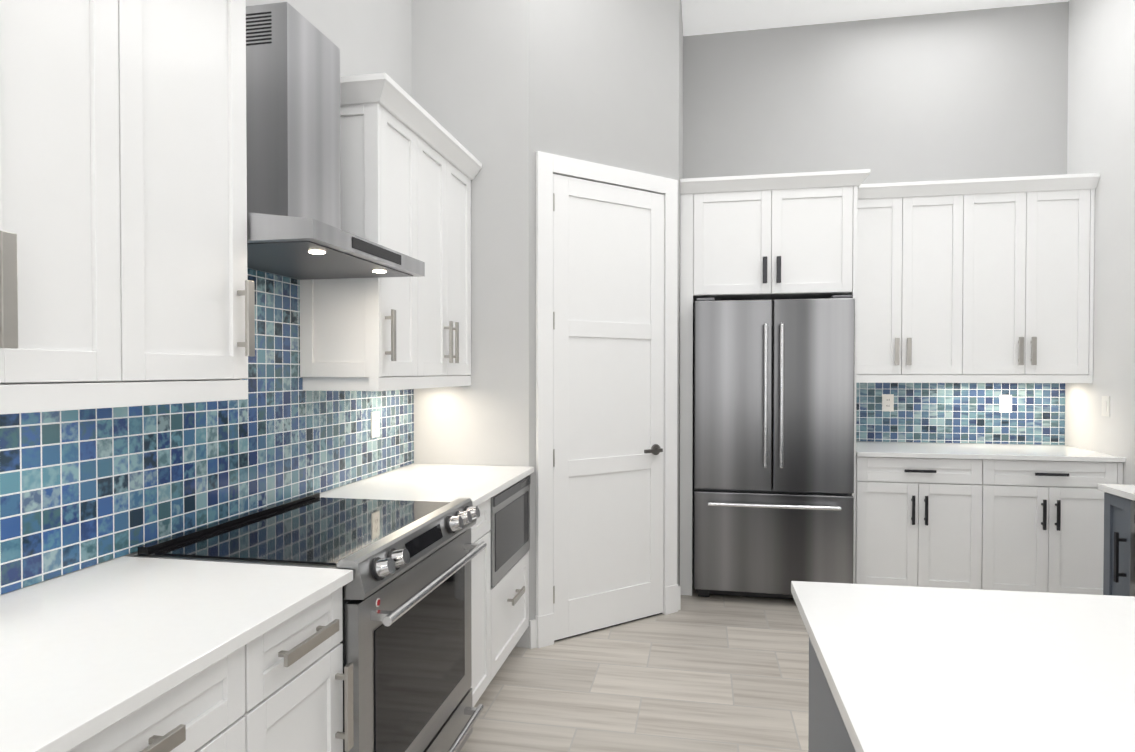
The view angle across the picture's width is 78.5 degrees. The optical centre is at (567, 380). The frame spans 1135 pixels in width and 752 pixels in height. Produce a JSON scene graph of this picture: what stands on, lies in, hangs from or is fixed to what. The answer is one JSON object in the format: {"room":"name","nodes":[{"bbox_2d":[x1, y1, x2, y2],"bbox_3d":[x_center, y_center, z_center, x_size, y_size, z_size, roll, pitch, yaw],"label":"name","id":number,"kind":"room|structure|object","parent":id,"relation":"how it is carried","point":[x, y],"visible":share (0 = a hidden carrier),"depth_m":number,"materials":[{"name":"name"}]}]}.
{"room":"kitchen","nodes":[
{"label":"kitchen","id":0,"kind":"room"},
{"bbox_2d":[2,0,501,594],"bbox_3d":[-1.491,-0.491,0.285,0.100,3.760,10.200,0,1,11],"label":"wall","id":1,"kind":"structure","parent":0,"point":[444,54],"depth_m":3.51,"materials":[{"name":"paint"}]},
{"bbox_2d":[0,0,254,414],"bbox_3d":[-1.169,-0.497,0.682,0.376,1.120,2.300,0,1,11],"label":"upper cabinet","id":2,"kind":"object","parent":1,"relation":"attached to","point":[124,282],"visible":1,"depth_m":1.40,"materials":[{"name":"white wood"}]},
{"bbox_2d":[0,268,413,594],"bbox_3d":[-1.185,0.033,1.593,0.006,0.843,4.069,0,1,11],"label":"backsplash","id":3,"kind":"structure","parent":1,"relation":"attached to","point":[82,489],"depth_m":2.01,"materials":[{"name":"tile"}]},
{"bbox_2d":[246,2,424,279],"bbox_3d":[-0.820,-0.729,2.157,0.499,0.736,0.724,0,1,11],"label":"range hood","id":4,"kind":"object","parent":1,"relation":"attached to","point":[294,231],"visible":0.65,"depth_m":2.03,"materials":[{"name":"metal"}]},
{"bbox_2d":[371,411,378,437],"bbox_3d":[-0.875,0.200,3.160,0.008,0.116,0.072,0,1,11],"label":"electrical outlet","id":5,"kind":"object","parent":1,"relation":"attached to","point":[374,424],"visible":1,"depth_m":3.15,"materials":[{"name":"white plastic"}]},
{"bbox_2d":[300,73,481,390],"bbox_3d":[-0.719,-0.528,3.010,0.376,1.120,1.088,0,1,11],"label":"upper cabinet","id":6,"kind":"object","parent":1,"relation":"attached to","point":[411,167],"visible":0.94,"depth_m":2.65,"materials":[{"name":"white wood"}]},
{"bbox_2d":[460,567,808,751],"bbox_3d":[0.443,1.442,0.039,4.400,0.100,10.400,0,1,11],"label":"floor","id":7,"kind":"structure","parent":0,"point":[716,673],"depth_m":3.06,"materials":[{"name":"tile"}]},
{"bbox_2d":[0,556,353,751],"bbox_3d":[-1.038,0.926,0.641,0.656,0.915,2.233,0,1,11],"label":"base cabinet","id":8,"kind":"object","parent":7,"relation":"on","point":[130,654],"visible":1,"depth_m":1.32,"materials":[{"name":"white stone"}]},
{"bbox_2d":[134,492,486,751],"bbox_3d":[-0.699,0.895,2.147,0.694,0.937,0.846,0,1,11],"label":"range","id":9,"kind":"object","parent":7,"relation":"on","point":[406,603],"visible":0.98,"depth_m":2.00,"materials":[{"name":"silver metal"}]},
{"bbox_2d":[320,463,533,706],"bbox_3d":[-0.571,0.894,3.057,0.656,0.915,0.981,0,1,11],"label":"base cabinet","id":10,"kind":"object","parent":7,"relation":"on","point":[499,496],"visible":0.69,"depth_m":2.96,"materials":[{"name":"white wood"}]},
{"bbox_2d":[694,295,854,598],"bbox_3d":[1.270,0.416,4.410,0.910,1.835,0.778,0,1,11],"label":"fridge","id":11,"kind":"object","parent":7,"relation":"on","point":[773,446],"visible":0.96,"depth_m":4.09,"materials":[{"name":"metal"}]},
{"bbox_2d":[680,169,869,595],"bbox_3d":[1.288,0.050,4.487,1.089,2.565,0.706,0,1,11],"label":"cabinet","id":12,"kind":"object","parent":7,"relation":"on","point":[772,237],"visible":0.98,"depth_m":4.21,"materials":[{"name":"white wood"}]},
{"bbox_2d":[808,640,850,751],"bbox_3d":[1.624,0.925,1.732,2.063,0.890,2.585,0,1,11],"label":"base cabinet","id":13,"kind":"object","parent":7,"relation":"on","point":[826,734],"depth_m":1.38,"materials":[{"name":"grey wood"}]},
{"bbox_2d":[791,484,1134,751],"bbox_3d":[1.576,0.469,1.569,2.098,0.026,2.960,0,1,11],"label":"countertop","id":14,"kind":"structure","parent":13,"relation":"on","point":[904,668],"depth_m":1.15,"materials":[{"name":"white stone"}]},
{"bbox_2d":[855,441,1125,594],"bbox_3d":[2.457,0.878,4.287,1.396,0.915,0.676,0,1,11],"label":"base cabinet","id":15,"kind":"object","parent":7,"relation":"on","point":[1016,517],"visible":0.88,"depth_m":4.00,"materials":[{"name":"white wood"}]},
{"bbox_2d":[654,0,685,585],"bbox_3d":[0.676,-0.548,4.483,0.120,3.760,0.895,0,1,11],"label":"wall","id":16,"kind":"structure","parent":0,"point":[669,40],"depth_m":3.99,"materials":[{"name":"paint"}]},
{"bbox_2d":[529,586,680,648],"bbox_3d":[1.440,1.274,3.639,3.147,0.140,1.010,0,1,11],"label":"baseboard","id":17,"kind":"structure","parent":16,"relation":"attached to","point":[532,633],"depth_m":3.49,"materials":[{"name":"white wood"}]},
{"bbox_2d":[535,151,677,647],"bbox_3d":[0.238,0.097,3.746,0.692,2.491,0.692,0,1,11],"label":"pantry door","id":18,"kind":"structure","parent":16,"relation":"in","point":[606,381],"depth_m":3.73,"materials":[{"name":"white wood"}]},
{"bbox_2d":[502,2,1065,566],"bbox_3d":[1.363,-0.553,4.877,3.720,3.760,0.100,0,1,11],"label":"wall","id":19,"kind":"structure","parent":0,"point":[502,90],"depth_m":4.55,"materials":[{"name":"paint"}]},
{"bbox_2d":[882,394,893,411],"bbox_3d":[2.157,0.150,4.671,0.072,0.116,0.008,0,1,11],"label":"electrical outlet","id":20,"kind":"object","parent":19,"relation":"attached to","point":[887,402],"visible":1,"depth_m":4.67,"materials":[{"name":"white plastic"}]},
{"bbox_2d":[856,189,975,376],"bbox_3d":[2.167,-0.595,4.501,0.738,1.115,0.328,0,1,11],"label":"upper cabinet","id":21,"kind":"object","parent":19,"relation":"attached to","point":[916,252],"depth_m":4.34,"materials":[{"name":"white wood"}]},
{"bbox_2d":[856,383,1064,444],"bbox_3d":[2.521,0.210,4.609,1.399,0.408,0.006,0,1,11],"label":"backsplash","id":22,"kind":"structure","parent":19,"relation":"attached to","point":[947,412],"depth_m":4.59,"materials":[{"name":"tile"}]},
{"bbox_2d":[999,395,1011,412],"bbox_3d":[2.864,0.152,4.534,0.072,0.116,0.008,0,1,11],"label":"electrical outlet","id":23,"kind":"object","parent":19,"relation":"attached to","point":[1005,403],"visible":1,"depth_m":4.53,"materials":[{"name":"white plastic"}]},
{"bbox_2d":[976,185,1096,376],"bbox_3d":[2.794,-0.594,4.379,0.777,1.115,0.328,0,1,11],"label":"upper cabinet","id":24,"kind":"object","parent":19,"relation":"attached to","point":[985,280],"depth_m":4.21,"materials":[{"name":"white wood"}]},
{"bbox_2d":[681,0,1069,35],"bbox_3d":[0.409,-2.416,-0.108,3.970,0.100,10.200,0,1,11],"label":"ceiling","id":25,"kind":"structure","parent":0,"point":[700,17],"depth_m":4.55,"materials":[{"name":"paint"}]},
{"bbox_2d":[1065,0,1134,484],"bbox_3d":[2.309,-0.482,-0.449,0.100,3.760,10.200,0,1,11],"label":"wall","id":26,"kind":"structure","parent":0,"point":[1100,34],"depth_m":4.01,"materials":[{"name":"paint"}]},
{"bbox_2d":[1102,396,1109,416],"bbox_3d":[3.115,0.149,4.018,0.009,0.116,0.072,0,1,11],"label":"light switch","id":27,"kind":"object","parent":26,"relation":"attached to","point":[1105,405],"visible":1,"depth_m":4.00,"materials":[{"name":"white plastic"}]}
]}

